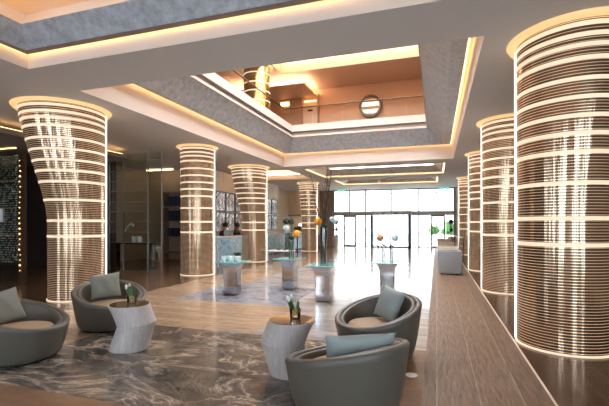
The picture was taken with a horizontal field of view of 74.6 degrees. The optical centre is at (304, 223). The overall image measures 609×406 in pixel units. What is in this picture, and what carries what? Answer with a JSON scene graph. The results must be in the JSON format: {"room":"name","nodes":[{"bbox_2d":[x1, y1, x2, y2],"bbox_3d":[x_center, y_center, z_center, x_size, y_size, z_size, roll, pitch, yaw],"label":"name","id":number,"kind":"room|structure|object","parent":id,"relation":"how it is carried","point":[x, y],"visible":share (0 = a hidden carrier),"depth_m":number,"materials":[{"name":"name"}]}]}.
{"room":"hotel lobby","nodes":[
{"label":"hotel lobby","id":0,"kind":"room"},
{"bbox_2d":[0,0,88,14],"bbox_3d":[-1.889,-3.000,1.230,6.840,0.001,7.230,0,0,18],"label":"ceiling","id":1,"kind":"structure","parent":0,"point":[26,7],"depth_m":5.47,"materials":[{"name":"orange paint"}]},
{"bbox_2d":[0,0,129,23],"bbox_3d":[-1.889,-2.865,1.230,6.840,0.270,7.230,0,0,18],"label":"trim","id":2,"kind":"structure","parent":1,"relation":"attached to","point":[5,10],"depth_m":5.51,"materials":[{"name":"beige paint"}]},
{"bbox_2d":[0,0,291,49],"bbox_3d":[-1.889,-2.607,1.230,6.820,0.245,7.210,0,0,18],"label":"trim","id":3,"kind":"structure","parent":2,"relation":"attached to","point":[130,15],"depth_m":5.10,"materials":[{"name":"grey paint"}]},
{"bbox_2d":[0,161,115,268],"bbox_3d":[-9.101,-0.400,14.280,5.750,3.800,0.200,0,0,18],"label":"wall","id":4,"kind":"structure","parent":0,"point":[36,211],"depth_m":14.39,"materials":[{"name":"brown wood"}]},
{"bbox_2d":[0,127,130,167],"bbox_3d":[-10.926,-2.060,6.852,6.950,0.120,14.150,0,0,18],"label":"ceiling","id":5,"kind":"structure","parent":0,"point":[9,138],"depth_m":10.74,"materials":[{"name":"brown"}]},
{"bbox_2d":[116,166,146,261],"bbox_3d":[-7.516,-0.400,15.809,0.200,3.800,3.700,0,0,18],"label":"wall","id":6,"kind":"structure","parent":0,"point":[137,189],"depth_m":16.56,"materials":[{"name":"beige"}]},
{"bbox_2d":[149,170,180,258],"bbox_3d":[-5.480,-0.400,17.190,3.200,3.800,0.200,0,0,18],"label":"wall","id":7,"kind":"structure","parent":0,"point":[170,179],"depth_m":17.34,"materials":[{"name":"beige wood"}]},
{"bbox_2d":[215,170,278,235],"bbox_3d":[-2.815,-0.400,20.469,0.200,3.800,7.700,0,0,18],"label":"wall","id":8,"kind":"structure","parent":0,"point":[270,231],"depth_m":19.07,"materials":[{"name":"beige"}]},
{"bbox_2d":[215,171,222,189],"bbox_3d":[-3.748,-1.900,17.260,0.035,0.760,0.920,0,0,18],"label":"trim","id":9,"kind":"structure","parent":8,"relation":"attached to","point":[218,175],"depth_m":17.29,"materials":[{"name":"beige"}]},
{"bbox_2d":[215,191,225,210],"bbox_3d":[-3.652,-0.990,17.397,0.060,0.860,0.840,0,0,18],"label":"wall art","id":10,"kind":"object","parent":8,"relation":"attached to","point":[220,197],"visible":0.99,"depth_m":17.39,"materials":[{"name":"black paint"}]},
{"bbox_2d":[215,212,225,231],"bbox_3d":[-3.652,-0.090,17.397,0.060,0.860,0.840,0,0,18],"label":"wall art","id":11,"kind":"object","parent":8,"relation":"attached to","point":[220,217],"visible":0.94,"depth_m":17.31,"materials":[{"name":"black paint"}]},
{"bbox_2d":[223,173,233,190],"bbox_3d":[-3.453,-1.900,18.152,0.035,0.760,0.920,0,0,18],"label":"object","id":12,"kind":"structure","parent":8,"relation":"attached to","point":[228,184],"depth_m":18.12,"materials":[{"name":"beige"}]},
{"bbox_2d":[226,192,234,211],"bbox_3d":[-3.379,-0.990,18.223,0.060,0.860,0.840,0,0,18],"label":"wall art","id":13,"kind":"object","parent":8,"relation":"attached to","point":[230,197],"visible":1,"depth_m":18.24,"materials":[{"name":"black paint"}]},
{"bbox_2d":[226,212,234,231],"bbox_3d":[-3.379,-0.090,18.223,0.060,0.860,0.840,0,0,18],"label":"wall art","id":14,"kind":"object","parent":8,"relation":"attached to","point":[230,217],"visible":0.89,"depth_m":18.24,"materials":[{"name":"black paint"}]},
{"bbox_2d":[235,213,241,230],"bbox_3d":[-3.106,-0.090,19.049,0.060,0.860,0.840,0,0,18],"label":"wall art","id":15,"kind":"object","parent":8,"relation":"attached to","point":[237,215],"visible":0.63,"depth_m":19.01,"materials":[{"name":"black paint"}]},
{"bbox_2d":[267,198,271,213],"bbox_3d":[-2.013,-0.990,22.353,0.060,0.860,0.840,0,0,18],"label":"wall art","id":16,"kind":"object","parent":8,"relation":"attached to","point":[269,201],"visible":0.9,"depth_m":22.49,"materials":[{"name":"black paint"}]},
{"bbox_2d":[267,215,271,229],"bbox_3d":[-2.013,-0.090,22.353,0.060,0.860,0.840,0,0,18],"label":"wall art","id":17,"kind":"object","parent":8,"relation":"attached to","point":[269,217],"visible":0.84,"depth_m":22.49,"materials":[{"name":"black paint"}]},
{"bbox_2d":[267,183,272,197],"bbox_3d":[-1.977,-1.900,22.614,0.035,0.760,0.920,0,0,18],"label":"trim","id":18,"kind":"structure","parent":8,"relation":"attached to","point":[269,186],"depth_m":22.57,"materials":[{"name":"beige"}]},
{"bbox_2d":[272,215,277,229],"bbox_3d":[-1.740,-0.090,23.179,0.060,0.860,0.840,0,0,18],"label":"wall art","id":19,"kind":"object","parent":8,"relation":"attached to","point":[274,217],"visible":1,"depth_m":23.22,"materials":[{"name":"black paint"}]},
{"bbox_2d":[272,199,277,213],"bbox_3d":[-1.740,-0.990,23.179,0.060,0.860,0.840,0,0,18],"label":"wall art","id":20,"kind":"object","parent":8,"relation":"attached to","point":[274,202],"visible":1,"depth_m":23.18,"materials":[{"name":"black paint"}]},
{"bbox_2d":[273,185,278,198],"bbox_3d":[-1.682,-1.900,23.507,0.035,0.760,0.920,0,0,18],"label":"trim","id":21,"kind":"structure","parent":8,"relation":"attached to","point":[275,187],"depth_m":23.41,"materials":[{"name":"beige"}]},
{"bbox_2d":[279,190,288,232],"bbox_3d":[-1.881,-0.400,26.480,0.200,3.800,4.300,0,0,18],"label":"wall","id":22,"kind":"structure","parent":0,"point":[283,195],"depth_m":27.49,"materials":[{"name":"beige"}]},
{"bbox_2d":[0,0,608,191],"bbox_3d":[-1.658,-2.300,12.503,21.000,0.001,30.700,0,0,18],"label":"ceiling","id":23,"kind":"structure","parent":0,"point":[131,133],"depth_m":5.84,"materials":[{"name":"grey paint"}]},
{"bbox_2d":[0,0,440,68],"bbox_3d":[-1.889,-2.453,1.230,7.160,0.305,7.550,0,0,18],"label":"trim","id":24,"kind":"structure","parent":23,"relation":"attached to","point":[326,9],"depth_m":4.97,"materials":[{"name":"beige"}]},
{"bbox_2d":[82,36,483,166],"bbox_3d":[0.677,-2.620,10.488,6.400,0.640,9.660,0,0,18],"label":"trim","id":25,"kind":"structure","parent":23,"relation":"attached to","point":[133,97],"depth_m":11.19,"materials":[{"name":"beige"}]},
{"bbox_2d":[140,41,451,152],"bbox_3d":[0.630,-3.050,10.503,5.840,0.500,9.220,0,0,18],"label":"ceiling","id":26,"kind":"structure","parent":25,"relation":"attached to","point":[435,57],"depth_m":11.25,"materials":[{"name":"grey paint"}]},
{"bbox_2d":[190,45,427,137],"bbox_3d":[0.552,-3.335,10.508,5.090,0.070,8.540,0,0,18],"label":"trim","id":27,"kind":"structure","parent":26,"relation":"attached to","point":[193,76],"depth_m":13.00,"materials":[{"name":"beige paint"}]},
{"bbox_2d":[195,74,425,135],"bbox_3d":[0.552,-3.445,10.508,5.090,0.150,8.540,0,0,18],"label":"trim","id":28,"kind":"structure","parent":27,"relation":"attached to","point":[202,77],"depth_m":14.06,"materials":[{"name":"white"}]},
{"bbox_2d":[451,38,470,142],"bbox_3d":[0.677,-2.855,10.488,6.280,0.050,9.540,0,0,18],"label":"light strip","id":29,"kind":"object","parent":25,"relation":"attached to","point":[469,38],"visible":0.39,"depth_m":7.89,"materials":[{"name":"beige"}]},
{"bbox_2d":[267,173,310,179],"bbox_3d":[-1.436,-2.450,19.065,2.700,0.300,3.500,0,0,18],"label":"trim","id":30,"kind":"structure","parent":23,"relation":"attached to","point":[300,176],"depth_m":20.74,"materials":[{"name":"beige"}]},
{"bbox_2d":[336,177,437,184],"bbox_3d":[4.432,-2.390,21.601,5.250,0.180,2.600,0,0,18],"label":"trim","id":31,"kind":"structure","parent":23,"relation":"attached to","point":[437,177],"depth_m":22.75,"materials":[{"name":"beige"}]},
{"bbox_2d":[0,246,608,405],"bbox_3d":[-1.611,1.525,12.645,21.000,0.050,31.000,0,0,18],"label":"floor","id":32,"kind":"structure","parent":0,"point":[180,366],"depth_m":4.82,"materials":[{"name":"wood"}]},
{"bbox_2d":[0,148,14,280],"bbox_3d":[-8.876,-0.245,10.775,2.980,3.450,0.026,0,0,18],"label":"glass screen","id":33,"kind":"object","parent":32,"relation":"on","point":[4,148],"visible":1,"depth_m":10.38,"materials":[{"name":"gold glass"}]},
{"bbox_2d":[0,155,17,262],"bbox_3d":[-8.787,-0.395,10.932,2.922,2.838,0.141,0,0,18],"label":"curtain","id":34,"kind":"object","parent":33,"relation":"hanging from","point":[15,168],"visible":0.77,"depth_m":10.60,"materials":[{"name":"grey fabric"}]},
{"bbox_2d":[18,154,26,281],"bbox_3d":[-7.318,-0.150,10.357,0.140,3.300,0.150,0,0,18],"label":"light post","id":35,"kind":"object","parent":32,"relation":"on","point":[22,158],"visible":1,"depth_m":10.33,"materials":[{"name":"brown metal"}]},
{"bbox_2d":[0,298,69,368],"bbox_3d":[-3.220,1.177,4.499,1.003,0.645,1.003,0,0,-19],"label":"tub chair","id":36,"kind":"object","parent":32,"relation":"on","point":[37,337],"visible":0.92,"depth_m":4.32,"materials":[{"name":"grey leather"}]},
{"bbox_2d":[0,286,26,324],"bbox_3d":[-3.483,0.960,4.628,0.201,0.419,0.453,0,0,29],"label":"cushion","id":37,"kind":"object","parent":36,"relation":"on","point":[11,309],"visible":1,"depth_m":4.65,"materials":[{"name":"grey fabric"}]},
{"bbox_2d":[9,96,111,302],"bbox_3d":[-4.852,-0.398,8.049,1.758,3.795,1.758,0,0,-34],"label":"column","id":38,"kind":"structure","parent":32,"relation":"on","point":[66,139],"depth_m":7.66,"materials":[{"name":"brown wood"}]},
{"bbox_2d":[106,117,106,273],"bbox_3d":[-4.147,-0.378,8.364,0.029,3.715,0.068,0,0,-23],"label":"light","id":39,"kind":"object","parent":38,"relation":"on","point":[106,117],"depth_m":8.36,"materials":[{"name":"white"}]},
{"bbox_2d":[107,161,108,269],"bbox_3d":[-6.672,-0.395,13.108,0.400,3.790,0.300,0,0,18],"label":"pillar","id":40,"kind":"structure","parent":32,"relation":"on","point":[107,161],"depth_m":13.13,"materials":[{"name":"brown wood"}]},
{"bbox_2d":[71,279,146,332],"bbox_3d":[-2.850,1.177,5.872,1.003,0.645,1.003,0,0,-29],"label":"tub chair","id":41,"kind":"object","parent":32,"relation":"on","point":[91,316],"visible":0.66,"depth_m":5.50,"materials":[{"name":"grey leather"}]},
{"bbox_2d":[89,272,121,299],"bbox_3d":[-2.987,0.925,6.001,0.450,0.391,0.188,0,0,-25],"label":"cushion","id":42,"kind":"object","parent":41,"relation":"on","point":[106,285],"visible":1,"depth_m":5.95,"materials":[{"name":"grey fabric"}]},
{"bbox_2d":[108,300,156,353],"bbox_3d":[-2.079,1.232,4.839,0.555,0.536,0.476,0,0,0],"label":"table","id":43,"kind":"object","parent":32,"relation":"on","point":[135,323],"visible":0.97,"depth_m":4.66,"materials":[{"name":"white wood"}]},
{"bbox_2d":[125,283,136,303],"bbox_3d":[-2.117,0.845,4.875,0.149,0.238,0.124,0,0,-15],"label":"flower vase","id":44,"kind":"object","parent":43,"relation":"on","point":[131,296],"visible":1,"depth_m":4.87,"materials":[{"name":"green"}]},
{"bbox_2d":[109,151,161,271],"bbox_3d":[-5.461,-0.395,12.836,2.074,3.790,0.095,0,0,18],"label":"glass wall","id":45,"kind":"structure","parent":32,"relation":"on","point":[147,159],"depth_m":12.71,"materials":[{"name":"grey glass"}]},
{"bbox_2d":[116,242,160,268],"bbox_3d":[-5.930,1.075,13.916,2.080,0.850,0.400,0,0,18],"label":"console table","id":46,"kind":"object","parent":32,"relation":"on","point":[154,248],"visible":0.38,"depth_m":13.59,"materials":[{"name":"black paint"}]},
{"bbox_2d":[163,192,180,259],"bbox_3d":[-5.009,0.080,16.703,1.900,2.840,0.370,0,0,18],"label":"display shelf","id":47,"kind":"object","parent":32,"relation":"on","point":[166,207],"visible":0.38,"depth_m":16.94,"materials":[{"name":"brown wood"}]},
{"bbox_2d":[176,144,217,275],"bbox_3d":[-3.214,-0.398,12.017,1.220,3.795,1.220,0,0,18],"label":"column","id":48,"kind":"structure","parent":32,"relation":"on","point":[197,161],"depth_m":11.60,"materials":[{"name":"brown wood"}]},
{"bbox_2d":[214,150,214,272],"bbox_3d":[-2.715,-0.378,12.079,0.028,3.715,0.042,0,0,-7],"label":"light","id":49,"kind":"object","parent":48,"relation":"on","point":[214,150],"depth_m":12.06,"materials":[{"name":"grey"}]},
{"bbox_2d":[215,235,241,263],"bbox_3d":[-2.950,0.990,16.669,0.530,1.020,3.640,0,0,18],"label":"reception desk","id":50,"kind":"object","parent":32,"relation":"on","point":[227,245],"visible":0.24,"depth_m":15.78,"materials":[{"name":"blue stone"}]},
{"bbox_2d":[213,259,250,294],"bbox_3d":[-1.544,1.144,8.547,0.600,0.712,0.600,0,0,18],"label":"pedestal","id":51,"kind":"object","parent":32,"relation":"on","point":[231,269],"visible":0.96,"depth_m":8.41,"materials":[{"name":"silver metal"}]},
{"bbox_2d":[228,164,269,261],"bbox_3d":[-2.251,-0.398,16.181,1.670,3.795,1.670,0,0,18],"label":"column","id":52,"kind":"structure","parent":32,"relation":"on","point":[249,180],"depth_m":15.73,"materials":[{"name":"brown wood"}]},
{"bbox_2d":[267,233,284,254],"bbox_3d":[-1.647,0.990,20.610,0.530,1.020,2.340,0,0,18],"label":"reception desk","id":53,"kind":"object","parent":32,"relation":"on","point":[274,240],"visible":0.59,"depth_m":20.38,"materials":[{"name":"blue stone"}]},
{"bbox_2d":[267,249,294,261],"bbox_3d":[-0.923,1.265,15.841,1.000,0.470,0.560,0,0,18],"label":"table","id":54,"kind":"object","parent":32,"relation":"on","point":[271,250],"visible":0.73,"depth_m":15.66,"materials":[{"name":"white"}]},
{"bbox_2d":[260,314,314,379],"bbox_3d":[-0.172,1.232,4.057,0.555,0.536,0.476,0,0,0],"label":"table","id":55,"kind":"object","parent":32,"relation":"on","point":[283,335],"visible":0.77,"depth_m":3.87,"materials":[{"name":"white wood"}]},
{"bbox_2d":[286,294,300,318],"bbox_3d":[-0.107,0.845,4.104,0.149,0.238,0.124,0,0,-15],"label":"flower vase","id":56,"kind":"object","parent":55,"relation":"on","point":[296,311],"visible":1,"depth_m":4.10,"materials":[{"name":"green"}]},
{"bbox_2d":[273,257,305,289],"bbox_3d":[-0.335,1.144,9.243,0.600,0.712,0.600,0,0,18],"label":"pedestal","id":57,"kind":"object","parent":32,"relation":"on","point":[289,265],"visible":1,"depth_m":9.11,"materials":[{"name":"silver metal"}]},
{"bbox_2d":[282,218,299,257],"bbox_3d":[-0.294,0.320,9.237,0.390,0.937,0.322,0,0,30],"label":"vase","id":58,"kind":"object","parent":57,"relation":"on","point":[286,228],"visible":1,"depth_m":9.19,"materials":[{"name":"clear glass"}]},
{"bbox_2d":[284,232,301,249],"bbox_3d":[-0.627,0.990,23.695,0.530,1.020,1.840,0,0,18],"label":"reception desk","id":59,"kind":"object","parent":32,"relation":"on","point":[289,233],"visible":0.57,"depth_m":23.09,"materials":[{"name":"blue stone"}]},
{"bbox_2d":[297,182,318,250],"bbox_3d":[0.201,-0.398,22.334,1.270,3.795,1.270,0,0,18],"label":"column","id":60,"kind":"structure","parent":32,"relation":"on","point":[309,213],"depth_m":21.93,"materials":[{"name":"brown wood"}]},
{"bbox_2d":[305,263,341,301],"bbox_3d":[0.377,1.144,7.796,0.600,0.712,0.600,0,0,18],"label":"pedestal","id":61,"kind":"object","parent":32,"relation":"on","point":[323,274],"visible":1,"depth_m":7.65,"materials":[{"name":"silver metal"}]},
{"bbox_2d":[309,167,336,264],"bbox_3d":[0.353,-0.172,7.828,0.546,1.921,0.301,0,0,18],"label":"vase","id":62,"kind":"object","parent":61,"relation":"on","point":[318,221],"visible":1,"depth_m":7.77,"materials":[{"name":"clear glass"}]},
{"bbox_2d":[333,220,338,246],"bbox_3d":[2.120,0.614,26.775,0.398,1.772,0.431,0,0,-35],"label":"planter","id":63,"kind":"object","parent":32,"relation":"on","point":[336,237],"visible":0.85,"depth_m":26.68,"materials":[{"name":"white"}]},
{"bbox_2d":[285,338,409,405],"bbox_3d":[0.340,1.195,3.258,1.003,0.610,1.003,0,0,0],"label":"tub chair","id":64,"kind":"object","parent":32,"relation":"on","point":[374,377],"visible":0.82,"depth_m":2.84,"materials":[{"name":"grey leather"}]},
{"bbox_2d":[325,332,395,357],"bbox_3d":[0.420,1.000,3.084,0.560,0.338,0.178,0,0,-10],"label":"cushion","id":65,"kind":"object","parent":64,"relation":"on","point":[348,344],"visible":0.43,"depth_m":3.00,"materials":[{"name":"grey fabric"}]},
{"bbox_2d":[335,293,421,356],"bbox_3d":[0.855,1.177,4.689,1.003,0.645,1.003,0,0,-42],"label":"tub chair","id":66,"kind":"object","parent":32,"relation":"on","point":[357,317],"visible":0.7,"depth_m":4.53,"materials":[{"name":"grey leather"}]},
{"bbox_2d":[373,284,405,321],"bbox_3d":[1.010,0.950,4.774,0.195,0.430,0.455,0,0,-29],"label":"cushion","id":67,"kind":"object","parent":66,"relation":"on","point":[389,303],"visible":0.98,"depth_m":4.69,"materials":[{"name":"grey fabric"}]},
{"bbox_2d":[371,260,403,293],"bbox_3d":[1.739,1.144,8.346,0.600,0.712,0.600,0,0,18],"label":"pedestal","id":68,"kind":"object","parent":32,"relation":"on","point":[387,269],"visible":0.85,"depth_m":8.20,"materials":[{"name":"silver metal"}]},
{"bbox_2d":[377,234,387,261],"bbox_3d":[1.635,0.500,8.350,0.254,0.575,0.192,0,0,18],"label":"slim vase","id":69,"kind":"object","parent":68,"relation":"on","point":[380,237],"visible":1,"depth_m":8.33,"materials":[{"name":"clear glass"}]},
{"bbox_2d":[388,234,398,261],"bbox_3d":[1.831,0.501,8.342,0.253,0.575,0.191,0,0,18],"label":"slim vase","id":70,"kind":"object","parent":68,"relation":"on","point":[395,237],"visible":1,"depth_m":8.32,"materials":[{"name":"clear glass"}]},
{"bbox_2d":[437,242,453,246],"bbox_3d":[6.124,1.150,17.355,0.690,0.700,0.720,0,0,18],"label":"lounge armchair","id":71,"kind":"object","parent":32,"relation":"on","point":[438,243],"visible":0.23,"depth_m":17.05,"materials":[{"name":"beige fabric"}]},
{"bbox_2d":[437,246,457,250],"bbox_3d":[5.088,1.150,14.222,0.690,0.700,0.720,0,0,18],"label":"lounge armchair","id":72,"kind":"object","parent":32,"relation":"on","point":[438,247],"visible":0.32,"depth_m":13.92,"materials":[{"name":"beige fabric"}]},
{"bbox_2d":[437,250,461,274],"bbox_3d":[4.381,1.150,12.085,0.690,0.700,0.720,0,0,18],"label":"lounge armchair","id":73,"kind":"object","parent":32,"relation":"on","point":[449,261],"visible":1,"depth_m":11.75,"materials":[{"name":"grey fabric"}]},
{"bbox_2d":[456,176,467,254],"bbox_3d":[8.131,-0.398,19.745,1.230,3.795,1.230,0,0,18],"label":"column","id":74,"kind":"structure","parent":32,"relation":"on","point":[462,181],"depth_m":19.45,"materials":[{"name":"brown wood"}]},
{"bbox_2d":[465,150,480,271],"bbox_3d":[5.934,-0.398,12.981,1.349,3.795,1.349,0,0,11],"label":"column","id":75,"kind":"structure","parent":32,"relation":"on","point":[474,158],"depth_m":12.78,"materials":[{"name":"brown wood"}]},
{"bbox_2d":[468,156,468,268],"bbox_3d":[5.433,-0.378,13.250,0.028,3.715,0.042,0,0,28],"label":"light","id":76,"kind":"object","parent":75,"relation":"on","point":[468,156],"depth_m":13.23,"materials":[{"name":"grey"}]},
{"bbox_2d":[476,113,513,294],"bbox_3d":[4.633,-0.398,8.927,1.469,3.795,1.469,0,0,-4],"label":"column","id":77,"kind":"structure","parent":32,"relation":"on","point":[497,132],"depth_m":8.61,"materials":[{"name":"brown wood"}]},
{"bbox_2d":[481,129,481,287],"bbox_3d":[4.080,-0.378,9.224,0.029,3.715,0.043,0,0,28],"label":"light","id":78,"kind":"object","parent":77,"relation":"on","point":[481,129],"depth_m":9.21,"materials":[{"name":"grey"}]},
{"bbox_2d":[462,262,557,405],"bbox_3d":[4.503,1.523,10.623,0.020,0.054,31.000,0,0,18],"label":"trim","id":79,"kind":"structure","parent":32,"relation":"on","point":[531,367],"depth_m":4.62,"materials":[{"name":"beige"}]},
{"bbox_2d":[506,6,608,358],"bbox_3d":[3.314,-0.398,4.939,1.469,3.795,1.469,0,0,36],"label":"column","id":80,"kind":"structure","parent":32,"relation":"on","point":[561,63],"depth_m":4.53,"materials":[{"name":"brown wood"}]},
{"bbox_2d":[514,53,515,336],"bbox_3d":[2.762,-0.378,5.236,0.029,3.715,0.043,0,0,28],"label":"light","id":81,"kind":"object","parent":80,"relation":"on","point":[514,53],"depth_m":5.22,"materials":[{"name":"grey"}]},
{"bbox_2d":[289,191,319,245],"bbox_3d":[0.464,-0.400,28.074,3.250,3.800,0.200,0,0,18],"label":"wall","id":82,"kind":"structure","parent":0,"point":[297,219],"depth_m":28.28,"materials":[{"name":"beige"}]},
{"bbox_2d":[289,192,294,214],"bbox_3d":[-0.902,-1.455,28.389,0.430,1.570,0.060,0,0,18],"label":"trim","id":83,"kind":"structure","parent":82,"relation":"attached to","point":[291,194],"depth_m":28.35,"materials":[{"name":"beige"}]},
{"bbox_2d":[295,192,300,214],"bbox_3d":[-0.465,-1.455,28.244,0.430,1.570,0.060,0,0,18],"label":"trim","id":84,"kind":"structure","parent":82,"relation":"attached to","point":[297,197],"depth_m":28.22,"materials":[{"name":"beige wood"}]},
{"bbox_2d":[320,191,323,245],"bbox_3d":[1.209,-0.390,27.670,0.300,3.780,0.100,0,0,18],"label":"trim","id":85,"kind":"structure","parent":82,"relation":"attached to","point":[321,192],"depth_m":27.63,"materials":[{"name":"brown wood"}]},
{"bbox_2d":[324,191,328,245],"bbox_3d":[1.513,-0.390,27.569,0.300,3.780,0.100,0,0,18],"label":"trim","id":86,"kind":"structure","parent":82,"relation":"attached to","point":[327,218],"depth_m":27.51,"materials":[{"name":"brown wood"}]},
{"bbox_2d":[329,191,332,245],"bbox_3d":[1.817,-0.390,27.469,0.300,3.780,0.100,0,0,18],"label":"trim","id":87,"kind":"structure","parent":82,"relation":"attached to","point":[330,192],"depth_m":27.41,"materials":[{"name":"brown wood"}]},
{"bbox_2d":[215,56,420,89],"bbox_3d":[0.339,-6.400,10.579,16.000,0.001,16.300,0,0,18],"label":"ceiling","id":88,"kind":"structure","parent":0,"point":[408,68],"depth_m":17.12,"materials":[{"name":"beige"}]},
{"bbox_2d":[272,45,418,73],"bbox_3d":[0.410,-6.700,10.318,6.900,0.600,11.850,0,0,18],"label":"trim","id":89,"kind":"structure","parent":88,"relation":"attached to","point":[409,51],"depth_m":16.09,"materials":[{"name":"beige paint"}]},
{"bbox_2d":[270,78,424,124],"bbox_3d":[2.929,-4.950,18.411,16.000,3.000,0.200,0,0,18],"label":"wall","id":90,"kind":"structure","parent":0,"point":[413,87],"depth_m":18.45,"materials":[{"name":"beige paint"}]},
{"bbox_2d":[235,78,311,89],"bbox_3d":[-1.629,-6.255,18.881,3.650,0.270,1.730,0,0,18],"label":"ceiling light","id":91,"kind":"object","parent":90,"relation":"attached to","point":[295,80],"depth_m":17.77,"materials":[{"name":"beige"}]},
{"bbox_2d":[240,82,315,101],"bbox_3d":[-1.660,-6.085,18.786,4.050,0.070,1.930,0,0,18],"label":"trim","id":92,"kind":"structure","parent":90,"relation":"attached to","point":[291,91],"depth_m":18.33,"materials":[{"name":"beige"}]},
{"bbox_2d":[280,101,290,114],"bbox_3d":[-0.931,-5.660,19.477,0.500,0.620,0.160,0,0,18],"label":"wall lamp","id":93,"kind":"object","parent":90,"relation":"attached to","point":[286,104],"visible":0.89,"depth_m":19.43,"materials":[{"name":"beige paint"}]},
{"bbox_2d":[301,93,318,123],"bbox_3d":[0.275,-4.800,19.047,0.840,2.700,0.220,0,0,18],"label":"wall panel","id":94,"kind":"object","parent":90,"relation":"attached to","point":[309,115],"visible":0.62,"depth_m":19.05,"materials":[{"name":"beige wood"}]},
{"bbox_2d":[359,94,381,117],"bbox_3d":[2.999,-5.350,18.178,1.040,1.040,0.200,0,0,18],"label":"round mirror","id":95,"kind":"object","parent":90,"relation":"attached to","point":[371,109],"visible":0.91,"depth_m":18.12,"materials":[{"name":"silver mirror"}]},
{"bbox_2d":[362,97,378,114],"bbox_3d":[3.006,-5.350,18.197,0.810,0.810,0.120,0,0,18],"label":"mirror glass","id":96,"kind":"object","parent":95,"relation":"attached to","point":[371,107],"depth_m":18.14,"materials":[{"name":"silver"}]},
{"bbox_2d":[305,163,444,177],"bbox_3d":[3.153,-2.360,17.495,5.500,0.001,3.100,0,0,18],"label":"trim","id":97,"kind":"structure","parent":0,"point":[442,163],"depth_m":18.33,"materials":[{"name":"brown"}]},
{"bbox_2d":[310,168,329,175],"bbox_3d":[0.755,-2.505,18.288,0.350,0.290,3.000,0,0,18],"label":"trim","id":98,"kind":"structure","parent":97,"relation":"attached to","point":[324,172],"depth_m":18.75,"materials":[{"name":"beige"}]},
{"bbox_2d":[327,165,440,175],"bbox_3d":[3.569,-2.505,18.753,5.400,0.290,0.350,0,0,18],"label":"trim","id":99,"kind":"structure","parent":97,"relation":"attached to","point":[415,168],"depth_m":18.70,"materials":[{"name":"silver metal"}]},
{"bbox_2d":[455,187,457,245],"bbox_3d":[11.311,-0.400,24.487,3.900,3.800,0.200,0,0,18],"label":"wall","id":100,"kind":"structure","parent":0,"point":[456,188],"depth_m":24.98,"materials":[{"name":"beige"}]},
{"bbox_2d":[333,187,454,247],"bbox_3d":[5.717,-0.400,26.284,7.850,3.800,0.180,0,0,18],"label":"window","id":101,"kind":"structure","parent":100,"relation":"in","point":[413,212],"depth_m":26.02,"materials":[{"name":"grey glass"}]},
{"bbox_2d":[343,216,355,245],"bbox_3d":[3.055,0.470,27.083,0.860,2.060,0.175,0,0,18],"label":"door","id":102,"kind":"structure","parent":101,"relation":"attached to","point":[349,222],"depth_m":27.11,"materials":[{"name":"brown"}]},
{"bbox_2d":[369,211,411,247],"bbox_3d":[5.554,0.335,25.759,2.623,2.330,0.900,0,0,18],"label":"door","id":103,"kind":"structure","parent":101,"relation":"attached to","point":[399,224],"depth_m":25.46,"materials":[{"name":"clear glass"}]},
{"bbox_2d":[334,189,453,211],"bbox_3d":[5.717,-1.525,26.284,7.850,1.390,0.060,0,0,18],"label":"window","id":104,"kind":"structure","parent":101,"relation":"attached to","point":[375,201],"depth_m":26.20,"materials":[{"name":"glass"}]},
{"bbox_2d":[334,215,453,246],"bbox_3d":[5.717,0.455,26.284,7.850,2.030,0.140,0,0,18],"label":"window","id":105,"kind":"structure","parent":101,"relation":"attached to","point":[424,220],"depth_m":25.83,"materials":[{"name":"glass"}]},
{"bbox_2d":[430,215,445,247],"bbox_3d":[8.441,0.470,25.302,0.901,2.060,0.175,0,0,18],"label":"door","id":106,"kind":"structure","parent":101,"relation":"attached to","point":[437,222],"depth_m":25.33,"materials":[{"name":"brown"}]},
{"label":"trim","id":107,"kind":"structure","parent":0,"visible":0},
{"bbox_2d":[346,177,434,183],"bbox_3d":[4.761,-2.480,22.598,5.050,0.240,0.300,0,0,18],"label":"trim","id":108,"kind":"structure","parent":107,"relation":"attached to","point":[421,178],"depth_m":22.57,"materials":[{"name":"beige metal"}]},
{"label":"ceiling","id":109,"kind":"structure","parent":0,"visible":0},
{"bbox_2d":[267,170,294,174],"bbox_3d":[-1.436,-2.660,19.065,2.640,0.280,3.440,0,0,18],"label":"trim","id":110,"kind":"structure","parent":109,"relation":"attached to","point":[274,171],"depth_m":20.81,"materials":[{"name":"beige"}]},
{"label":"floor","id":111,"kind":"structure","parent":0,"visible":0},
{"bbox_2d":[242,65,272,109],"bbox_3d":[-1.952,-4.918,16.392,1.310,2.935,1.310,0,0,18],"label":"column","id":112,"kind":"structure","parent":111,"relation":"on","point":[259,77],"depth_m":15.93,"materials":[{"name":"brown metal"}]},
{"bbox_2d":[202,73,425,131],"bbox_3d":[0.552,-3.610,10.508,5.450,0.320,8.900,0,0,18],"label":"trim","id":113,"kind":"structure","parent":111,"relation":"on","point":[214,77],"depth_m":14.03,"materials":[{"name":"beige paint"}]},
{"bbox_2d":[232,70,422,109],"bbox_3d":[0.533,-4.002,10.451,5.838,1.064,9.168,0,0,18],"label":"balustrade","id":114,"kind":"object","parent":111,"relation":"on","point":[237,73],"visible":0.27,"depth_m":14.53,"materials":[{"name":"brown metal"}]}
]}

